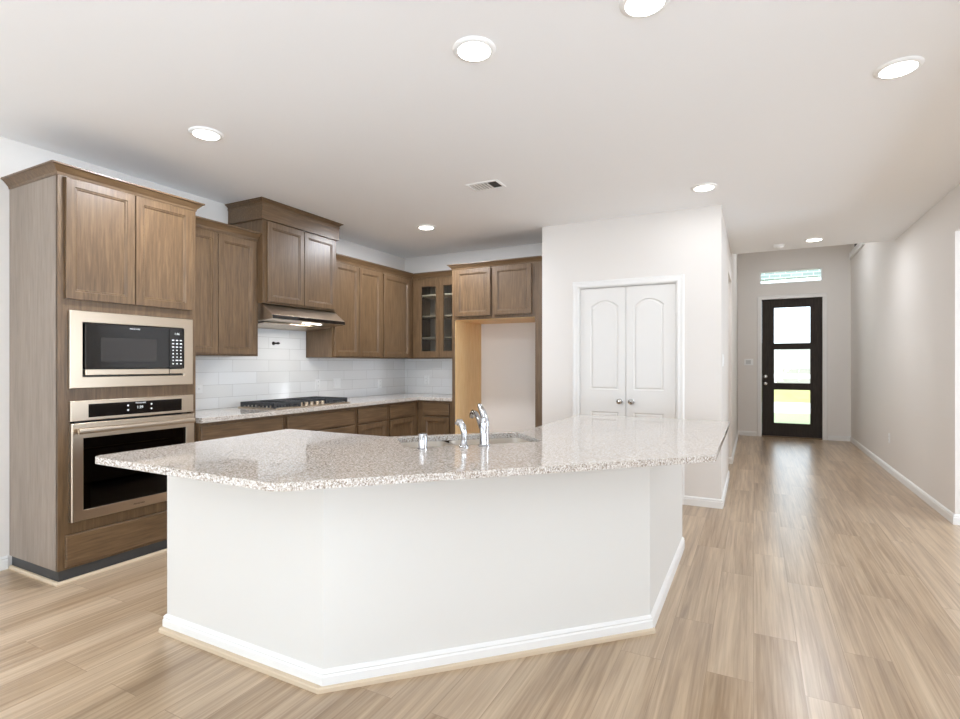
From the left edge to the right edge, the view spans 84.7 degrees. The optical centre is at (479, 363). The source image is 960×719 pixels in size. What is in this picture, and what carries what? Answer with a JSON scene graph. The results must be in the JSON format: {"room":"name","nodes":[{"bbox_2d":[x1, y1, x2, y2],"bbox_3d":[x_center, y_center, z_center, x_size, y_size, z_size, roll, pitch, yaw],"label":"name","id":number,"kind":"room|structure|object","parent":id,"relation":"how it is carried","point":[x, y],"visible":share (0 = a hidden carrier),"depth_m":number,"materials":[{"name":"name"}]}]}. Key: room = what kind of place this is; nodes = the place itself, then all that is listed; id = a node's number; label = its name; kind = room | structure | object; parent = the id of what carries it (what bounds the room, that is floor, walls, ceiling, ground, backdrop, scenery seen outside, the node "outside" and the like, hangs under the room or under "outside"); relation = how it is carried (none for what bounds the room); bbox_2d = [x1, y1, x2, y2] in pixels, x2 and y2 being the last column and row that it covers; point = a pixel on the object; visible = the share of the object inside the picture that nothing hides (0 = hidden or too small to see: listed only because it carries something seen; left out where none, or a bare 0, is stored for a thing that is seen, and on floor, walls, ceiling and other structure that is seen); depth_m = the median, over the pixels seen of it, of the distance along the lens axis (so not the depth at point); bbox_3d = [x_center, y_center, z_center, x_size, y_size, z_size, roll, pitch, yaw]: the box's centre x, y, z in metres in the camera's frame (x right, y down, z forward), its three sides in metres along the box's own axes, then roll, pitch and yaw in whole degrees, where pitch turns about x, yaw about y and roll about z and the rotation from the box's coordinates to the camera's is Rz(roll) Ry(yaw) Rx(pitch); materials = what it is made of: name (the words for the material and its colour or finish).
{"room":"kitchen","nodes":[
{"label":"kitchen","id":0,"kind":"room"},
{"bbox_2d":[0,136,404,566],"bbox_3d":[-4.286,-0.068,1.060,0.095,2.755,14.170,0,0,27],"label":"wall","id":1,"kind":"structure","parent":0,"point":[15,156],"depth_m":3.38,"materials":[{"name":"white paint"}]},
{"bbox_2d":[0,556,7,570],"bbox_3d":[-5.213,1.268,-0.842,0.014,0.083,9.500,0,0,27],"label":"baseboard","id":2,"kind":"structure","parent":1,"relation":"attached to","point":[3,560],"depth_m":3.35,"materials":[{"name":"white wood"}]},
{"bbox_2d":[196,216,260,356],"bbox_3d":[-2.270,-0.608,4.385,0.415,1.080,0.738,0,0,27],"label":"upper cabinet","id":3,"kind":"object","parent":1,"relation":"attached to","point":[226,254],"visible":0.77,"depth_m":4.34,"materials":[{"name":"brown wood"}]},
{"bbox_2d":[225,197,343,311],"bbox_3d":[-1.859,-0.989,5.106,0.480,0.908,1.020,0,0,27],"label":"upper cabinet","id":4,"kind":"object","parent":1,"relation":"attached to","point":[297,247],"visible":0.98,"depth_m":4.89,"materials":[{"name":"brown wood"}]},
{"bbox_2d":[258,303,344,330],"bbox_3d":[-1.823,-0.439,5.087,0.542,0.190,0.912,0,0,27],"label":"range hood","id":5,"kind":"object","parent":4,"relation":"attached to","point":[270,316],"visible":0.84,"depth_m":4.94,"materials":[{"name":"silver metal"}]},
{"bbox_2d":[196,329,404,409],"bbox_3d":[-1.825,0.026,5.685,0.008,0.737,3.451,0,0,27],"label":"tile backsplash","id":6,"kind":"structure","parent":1,"relation":"attached to","point":[283,370],"depth_m":5.36,"materials":[{"name":"white tile"}]},
{"bbox_2d":[196,385,202,392],"bbox_3d":[-2.425,0.215,4.511,0.008,0.072,0.115,0,0,27],"label":"wall outlet","id":7,"kind":"object","parent":6,"relation":"attached to","point":[199,388],"visible":0.62,"depth_m":4.53,"materials":[{"name":"white plastic"}]},
{"bbox_2d":[315,379,319,388],"bbox_3d":[-1.773,0.218,5.767,0.008,0.115,0.072,0,0,27],"label":"wall outlet","id":8,"kind":"object","parent":6,"relation":"attached to","point":[317,381],"visible":1,"depth_m":5.76,"materials":[{"name":"white plastic"}]},
{"bbox_2d":[333,378,340,387],"bbox_3d":[-1.634,0.218,6.032,0.010,0.115,0.115,0,0,27],"label":"light switch","id":9,"kind":"object","parent":6,"relation":"attached to","point":[336,381],"visible":1,"depth_m":6.03,"materials":[{"name":"white plastic"}]},
{"bbox_2d":[378,379,381,387],"bbox_3d":[-1.275,0.250,6.725,0.008,0.115,0.072,0,0,27],"label":"wall outlet","id":10,"kind":"object","parent":6,"relation":"attached to","point":[379,380],"visible":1,"depth_m":6.72,"materials":[{"name":"white plastic"}]},
{"bbox_2d":[306,253,384,357],"bbox_3d":[-1.486,-0.608,5.893,0.415,1.080,0.820,0,0,27],"label":"upper cabinet","id":11,"kind":"object","parent":1,"relation":"attached to","point":[358,281],"visible":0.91,"depth_m":5.74,"materials":[{"name":"brown wood"}]},
{"bbox_2d":[367,266,412,358],"bbox_3d":[-1.149,-0.608,6.542,0.415,1.080,0.639,0,0,27],"label":"upper cabinet","id":12,"kind":"object","parent":1,"relation":"attached to","point":[397,285],"visible":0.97,"depth_m":6.44,"materials":[{"name":"brown wood"}]},
{"bbox_2d":[405,243,541,431],"bbox_3d":[0.050,-0.068,6.724,2.380,2.755,0.120,0,0,27],"label":"wall","id":13,"kind":"structure","parent":0,"point":[507,349],"depth_m":6.53,"materials":[{"name":"white paint"}]},
{"bbox_2d":[405,359,451,393],"bbox_3d":[-0.525,0.165,6.950,1.132,0.461,0.008,0,0,27],"label":"tile backsplash","id":14,"kind":"structure","parent":13,"relation":"attached to","point":[439,371],"depth_m":7.02,"materials":[{"name":"white tile"}]},
{"bbox_2d":[424,376,428,383],"bbox_3d":[-0.716,0.215,7.039,0.072,0.115,0.008,0,0,27],"label":"wall outlet","id":15,"kind":"object","parent":14,"relation":"attached to","point":[426,378],"visible":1,"depth_m":7.04,"materials":[{"name":"white plastic"}]},
{"bbox_2d":[413,270,451,358],"bbox_3d":[-0.450,-0.608,6.695,0.765,1.080,0.388,0,0,27],"label":"upper cabinet","id":16,"kind":"object","parent":13,"relation":"attached to","point":[432,291],"visible":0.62,"depth_m":6.68,"materials":[{"name":"brown wood"}]},
{"bbox_2d":[422,293,451,298],"bbox_3d":[-0.422,-0.868,6.717,0.695,0.018,0.303,0,0,27],"label":"shelf","id":17,"kind":"object","parent":16,"relation":"attached to","point":[447,295],"depth_m":6.71,"materials":[{"name":"brown wood"}]},
{"bbox_2d":[422,314,451,318],"bbox_3d":[-0.422,-0.603,6.717,0.695,0.018,0.303,0,0,27],"label":"shelf","id":18,"kind":"object","parent":16,"relation":"attached to","point":[447,316],"depth_m":6.73,"materials":[{"name":"brown wood"}]},
{"bbox_2d":[422,337,451,339],"bbox_3d":[-0.422,-0.330,6.717,0.695,0.018,0.303,0,0,27],"label":"shelf","id":19,"kind":"object","parent":16,"relation":"attached to","point":[423,338],"depth_m":6.67,"materials":[{"name":"brown wood"}]},
{"bbox_2d":[0,0,959,257],"bbox_3d":[0.063,-1.495,-0.269,9.040,0.100,15.820,0,0,27],"label":"ceiling","id":20,"kind":"structure","parent":0,"point":[364,116],"depth_m":2.94,"materials":[{"name":"white paint"}]},
{"bbox_2d":[188,126,223,140],"bbox_3d":[-1.716,-1.439,3.303,0.200,0.012,0.200,0,0,27],"label":"recessed light","id":21,"kind":"object","parent":20,"relation":"in","point":[204,133],"visible":1,"depth_m":3.28,"materials":[{"name":"white plastic"}]},
{"bbox_2d":[417,224,435,229],"bbox_3d":[-0.567,-1.439,5.557,0.200,0.012,0.200,0,0,27],"label":"recessed light","id":22,"kind":"object","parent":20,"relation":"in","point":[425,226],"visible":1,"depth_m":5.54,"materials":[{"name":"white plastic"}]},
{"bbox_2d":[452,36,495,62],"bbox_3d":[-0.027,-1.439,2.420,0.200,0.012,0.200,0,0,27],"label":"recessed light","id":23,"kind":"object","parent":20,"relation":"in","point":[474,49],"visible":1,"depth_m":2.40,"materials":[{"name":"white plastic"}]},
{"bbox_2d":[466,179,505,191],"bbox_3d":[0.047,-1.441,4.267,0.280,0.008,0.184,0,0,27],"label":"ceiling vent","id":24,"kind":"object","parent":20,"relation":"in","point":[491,184],"visible":1,"depth_m":4.26,"materials":[{"name":"white plastic"}]},
{"bbox_2d":[619,0,669,18],"bbox_3d":[0.656,-1.439,2.099,0.200,0.012,0.200,0,0,27],"label":"recessed light","id":25,"kind":"object","parent":20,"relation":"in","point":[637,9],"visible":1,"depth_m":2.12,"materials":[{"name":"white plastic"}]},
{"bbox_2d":[691,183,716,191],"bbox_3d":[1.829,-1.439,4.301,0.200,0.012,0.200,0,0,27],"label":"recessed light","id":26,"kind":"object","parent":20,"relation":"in","point":[702,187],"visible":1,"depth_m":4.28,"materials":[{"name":"white plastic"}]},
{"bbox_2d":[772,244,784,248],"bbox_3d":[3.632,-1.423,6.407,0.136,0.043,0.136,0,0,27],"label":"smoke detector","id":27,"kind":"object","parent":20,"relation":"attached to","point":[777,246],"visible":1,"depth_m":6.37,"materials":[{"name":"white plastic"}]},
{"bbox_2d":[804,237,823,241],"bbox_3d":[3.869,-1.439,6.104,0.200,0.012,0.200,0,0,27],"label":"recessed light","id":28,"kind":"object","parent":20,"relation":"in","point":[814,239],"visible":1,"depth_m":6.07,"materials":[{"name":"white plastic"}]},
{"bbox_2d":[873,56,924,79],"bbox_3d":[2.039,-1.439,2.569,0.200,0.012,0.200,0,0,27],"label":"recessed light","id":29,"kind":"object","parent":20,"relation":"in","point":[902,66],"visible":1,"depth_m":2.55,"materials":[{"name":"white plastic"}]},
{"bbox_2d":[0,435,959,718],"bbox_3d":[0.807,1.360,1.164,9.040,0.100,19.050,0,0,27],"label":"floor","id":30,"kind":"structure","parent":0,"point":[822,586],"depth_m":2.45,"materials":[{"name":"brown wood"}]},
{"bbox_2d":[0,160,204,586],"bbox_3d":[-2.537,0.064,3.620,0.642,2.492,0.957,0,0,27],"label":"tall cabinet","id":31,"kind":"object","parent":30,"relation":"on","point":[80,239],"visible":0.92,"depth_m":3.28,"materials":[{"name":"brown wood"}]},
{"bbox_2d":[68,310,192,388],"bbox_3d":[-2.446,-0.088,3.582,0.427,0.470,0.778,0,0,27],"label":"microwave","id":32,"kind":"object","parent":31,"relation":"in","point":[105,349],"visible":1,"depth_m":3.43,"materials":[{"name":"silver metal"}]},
{"bbox_2d":[69,395,194,522],"bbox_3d":[-2.426,0.587,3.576,0.468,0.727,0.778,0,0,27],"label":"wall oven","id":33,"kind":"object","parent":31,"relation":"in","point":[102,426],"visible":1,"depth_m":3.37,"materials":[{"name":"silver metal"}]},
{"bbox_2d":[196,415,283,441],"bbox_3d":[-2.140,0.873,4.348,0.627,0.875,0.787,0,0,27],"label":"base cabinet","id":34,"kind":"object","parent":30,"relation":"on","point":[231,428],"visible":0.13,"depth_m":4.14,"materials":[{"name":"brown wood"}]},
{"bbox_2d":[196,393,451,422],"bbox_3d":[-1.322,0.415,5.424,1.143,0.038,3.452,0,0,27],"label":"countertop","id":35,"kind":"structure","parent":34,"relation":"on","point":[230,413],"depth_m":4.80,"materials":[{"name":"stone"}]},
{"bbox_2d":[238,396,350,409],"bbox_3d":[-1.756,0.368,5.070,0.490,0.054,0.950,0,0,27],"label":"gas cooktop","id":36,"kind":"object","parent":35,"relation":"in","point":[287,403],"visible":1,"depth_m":4.90,"materials":[{"name":"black metal"}]},
{"bbox_2d":[238,402,350,409],"bbox_3d":[-1.756,0.391,5.070,0.490,0.010,0.950,0,0,27],"label":"tray","id":37,"kind":"object","parent":36,"relation":"on","point":[305,404],"depth_m":4.76,"materials":[{"name":"silver metal"}]},
{"bbox_2d":[284,407,354,433],"bbox_3d":[-1.747,0.873,5.107,0.625,0.875,0.917,0,0,27],"label":"base cabinet","id":38,"kind":"object","parent":30,"relation":"on","point":[342,420],"visible":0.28,"depth_m":4.98,"materials":[{"name":"brown wood"}]},
{"bbox_2d":[355,404,386,435],"bbox_3d":[-1.411,0.873,5.752,0.627,0.875,0.533,0,0,27],"label":"base cabinet","id":39,"kind":"object","parent":30,"relation":"on","point":[370,419],"visible":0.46,"depth_m":5.59,"materials":[{"name":"brown wood"}]},
{"bbox_2d":[387,400,417,436],"bbox_3d":[-1.150,0.873,6.253,0.627,0.875,0.592,0,0,27],"label":"base cabinet","id":40,"kind":"object","parent":30,"relation":"on","point":[402,417],"visible":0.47,"depth_m":6.09,"materials":[{"name":"brown wood"}]},
{"bbox_2d":[159,440,684,693],"bbox_3d":[0.026,0.868,2.974,3.243,0.884,1.414,0,0,-24],"label":"kitchen island","id":41,"kind":"object","parent":30,"relation":"on","point":[318,591],"visible":0.66,"depth_m":2.32,"materials":[{"name":"white paint"}]},
{"bbox_2d":[95,415,729,490],"bbox_3d":[0.030,0.410,2.951,2.376,0.029,2.795,0,0,27],"label":"island countertop","id":42,"kind":"structure","parent":41,"relation":"on","point":[286,459],"depth_m":2.31,"materials":[{"name":"stone"}]},
{"bbox_2d":[418,433,427,449],"bbox_3d":[-0.267,0.359,2.459,0.048,0.073,0.048,0,0,27],"label":"air gap","id":43,"kind":"object","parent":42,"relation":"on","point":[422,437],"visible":1,"depth_m":2.44,"materials":[{"name":"silver metal"}]},
{"bbox_2d":[455,419,468,447],"bbox_3d":[-0.089,0.330,2.520,0.075,0.132,0.048,0,0,27],"label":"sprayer","id":44,"kind":"object","parent":42,"relation":"on","point":[459,422],"visible":1,"depth_m":2.50,"materials":[{"name":"silver metal"}]},
{"bbox_2d":[402,438,529,447],"bbox_3d":[-0.063,0.522,2.769,0.724,0.193,0.382,0,0,-18],"label":"sink","id":45,"kind":"object","parent":42,"relation":"in","point":[494,440],"visible":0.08,"depth_m":2.95,"materials":[{"name":"silver metal"}]},
{"bbox_2d":[469,403,490,446],"bbox_3d":[-0.001,0.292,2.633,0.064,0.207,0.251,0,0,-12],"label":"kitchen faucet","id":46,"kind":"object","parent":42,"relation":"on","point":[482,419],"visible":1,"depth_m":2.52,"materials":[{"name":"silver metal"}]},
{"bbox_2d":[418,400,451,434],"bbox_3d":[-0.392,0.873,6.525,0.508,0.875,0.627,0,0,27],"label":"base cabinet","id":47,"kind":"object","parent":30,"relation":"on","point":[434,417],"visible":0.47,"depth_m":6.26,"materials":[{"name":"brown wood"}]},
{"bbox_2d":[447,256,541,433],"bbox_3d":[0.293,0.084,6.130,1.158,2.453,0.704,0,0,27],"label":"refrigerator surround","id":48,"kind":"object","parent":30,"relation":"on","point":[501,291],"visible":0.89,"depth_m":5.93,"materials":[{"name":"brown wood"}]},
{"bbox_2d":[542,226,552,424],"bbox_3d":[0.868,-0.068,5.847,0.120,2.755,0.683,0,0,27],"label":"wall","id":49,"kind":"structure","parent":0,"point":[547,232],"depth_m":5.54,"materials":[{"name":"white paint"}]},
{"bbox_2d":[553,205,721,498],"bbox_3d":[1.504,-0.068,5.199,1.605,2.755,0.120,0,0,27],"label":"wall","id":50,"kind":"structure","parent":0,"point":[688,242],"depth_m":4.96,"materials":[{"name":"white paint"}]},
{"bbox_2d":[573,274,683,504],"bbox_3d":[1.446,0.236,5.197,1.075,2.148,0.176,0,0,27],"label":"door","id":51,"kind":"structure","parent":50,"relation":"in","point":[628,333],"depth_m":5.15,"materials":[{"name":"white wood"}]},
{"bbox_2d":[722,210,737,494],"bbox_3d":[3.445,-0.415,7.325,0.120,3.450,5.443,0,0,27],"label":"wall","id":52,"kind":"structure","parent":0,"point":[726,251],"depth_m":5.88,"materials":[{"name":"white paint"}]},
{"bbox_2d":[684,470,729,508],"bbox_3d":[2.387,1.268,5.503,0.344,0.083,1.501,0,0,27],"label":"baseboard","id":53,"kind":"structure","parent":52,"relation":"attached to","point":[688,500],"depth_m":4.85,"materials":[{"name":"white wood"}]},
{"bbox_2d":[728,431,756,463],"bbox_3d":[3.616,1.268,8.071,3.930,0.083,1.732,0,0,-30],"label":"baseboard","id":54,"kind":"structure","parent":52,"relation":"attached to","point":[745,433],"depth_m":9.50,"materials":[{"name":"white wood"}]},
{"bbox_2d":[728,254,731,456],"bbox_3d":[2.054,-0.068,6.838,2.140,2.755,1.530,0,0,27],"label":"wall","id":55,"kind":"structure","parent":0,"point":[729,283],"depth_m":6.93,"materials":[{"name":"white paint"}]},
{"bbox_2d":[738,244,850,439],"bbox_3d":[5.543,-0.415,9.370,1.959,3.450,0.120,0,0,27],"label":"wall","id":56,"kind":"structure","parent":0,"point":[835,261],"depth_m":9.19,"materials":[{"name":"white paint"}]},
{"bbox_2d":[744,359,752,364],"bbox_3d":[4.907,-0.035,9.624,0.145,0.115,0.016,0,0,27],"label":"keypad","id":57,"kind":"object","parent":56,"relation":"attached to","point":[746,361],"visible":1,"depth_m":9.62,"materials":[{"name":"white plastic"}]},
{"bbox_2d":[759,267,822,284],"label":"transom window","id":58,"kind":"structure","parent":56,"relation":"in","point":[805,273],"depth_m":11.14,"materials":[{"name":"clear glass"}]},
{"bbox_2d":[757,293,826,439],"bbox_3d":[5.521,0.041,9.349,1.066,2.538,0.176,0,0,27],"label":"door","id":59,"kind":"structure","parent":56,"relation":"in","point":[817,302],"depth_m":9.35,"materials":[{"name":"black wood"}]},
{"bbox_2d":[851,183,959,514],"bbox_3d":[1.996,-0.415,0.547,0.120,3.450,18.810,0,0,27],"label":"wall","id":60,"kind":"structure","parent":0,"point":[905,290],"depth_m":5.39,"materials":[{"name":"white paint"}]},
{"bbox_2d":[849,243,864,258],"bbox_3d":[5.958,-1.843,8.342,0.034,0.145,1.200,0,0,27],"label":"air vent","id":61,"kind":"object","parent":60,"relation":"in","point":[857,247],"visible":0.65,"depth_m":8.34,"materials":[{"name":"white plastic"}]},
{"bbox_2d":[828,435,959,524],"bbox_3d":[4.986,1.268,6.654,0.324,0.083,5.223,0,0,26],"label":"baseboard","id":62,"kind":"structure","parent":60,"relation":"attached to","point":[950,516],"depth_m":5.55,"materials":[{"name":"white wood"}]},
{"label":"outside","id":63,"kind":"structure","parent":0,"visible":0},
{"bbox_2d":[774,343,809,368],"bbox_3d":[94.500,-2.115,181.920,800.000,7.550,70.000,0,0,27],"label":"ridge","id":64,"kind":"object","parent":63,"point":[783,358],"depth_m":146.46,"materials":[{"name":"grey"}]},
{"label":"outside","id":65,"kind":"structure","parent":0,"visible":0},
{"bbox_2d":[774,402,809,413],"bbox_3d":[9.657,1.570,18.591,60.000,0.180,5.100,0,0,27],"label":"driveway","id":66,"kind":"structure","parent":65,"point":[779,407],"depth_m":17.93,"materials":[{"name":"white concrete"}]},
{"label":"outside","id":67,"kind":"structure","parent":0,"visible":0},
{"bbox_2d":[774,369,809,373],"bbox_3d":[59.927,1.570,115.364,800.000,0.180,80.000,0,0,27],"label":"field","id":68,"kind":"structure","parent":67,"point":[776,371],"depth_m":104.01,"materials":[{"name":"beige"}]},
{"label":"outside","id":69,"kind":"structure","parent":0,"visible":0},
{"bbox_2d":[774,378,809,382],"bbox_3d":[23.049,1.570,44.371,400.000,0.180,24.000,0,0,27],"label":"field","id":70,"kind":"structure","parent":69,"point":[776,380],"depth_m":47.27,"materials":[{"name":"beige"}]},
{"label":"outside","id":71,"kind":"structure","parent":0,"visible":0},
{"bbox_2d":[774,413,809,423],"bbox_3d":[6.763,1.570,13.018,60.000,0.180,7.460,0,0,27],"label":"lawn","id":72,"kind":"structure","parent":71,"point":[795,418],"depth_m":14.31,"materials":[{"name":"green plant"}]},
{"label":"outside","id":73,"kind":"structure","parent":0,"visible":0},
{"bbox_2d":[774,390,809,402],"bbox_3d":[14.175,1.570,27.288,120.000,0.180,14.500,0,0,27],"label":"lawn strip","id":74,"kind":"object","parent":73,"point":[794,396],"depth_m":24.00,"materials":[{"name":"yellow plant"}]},
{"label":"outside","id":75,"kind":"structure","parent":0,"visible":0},
{"bbox_2d":[774,374,809,378],"bbox_3d":[35.034,1.570,67.443,180.000,0.180,28.000,0,0,27],"label":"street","id":76,"kind":"structure","parent":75,"point":[784,376],"depth_m":62.40,"materials":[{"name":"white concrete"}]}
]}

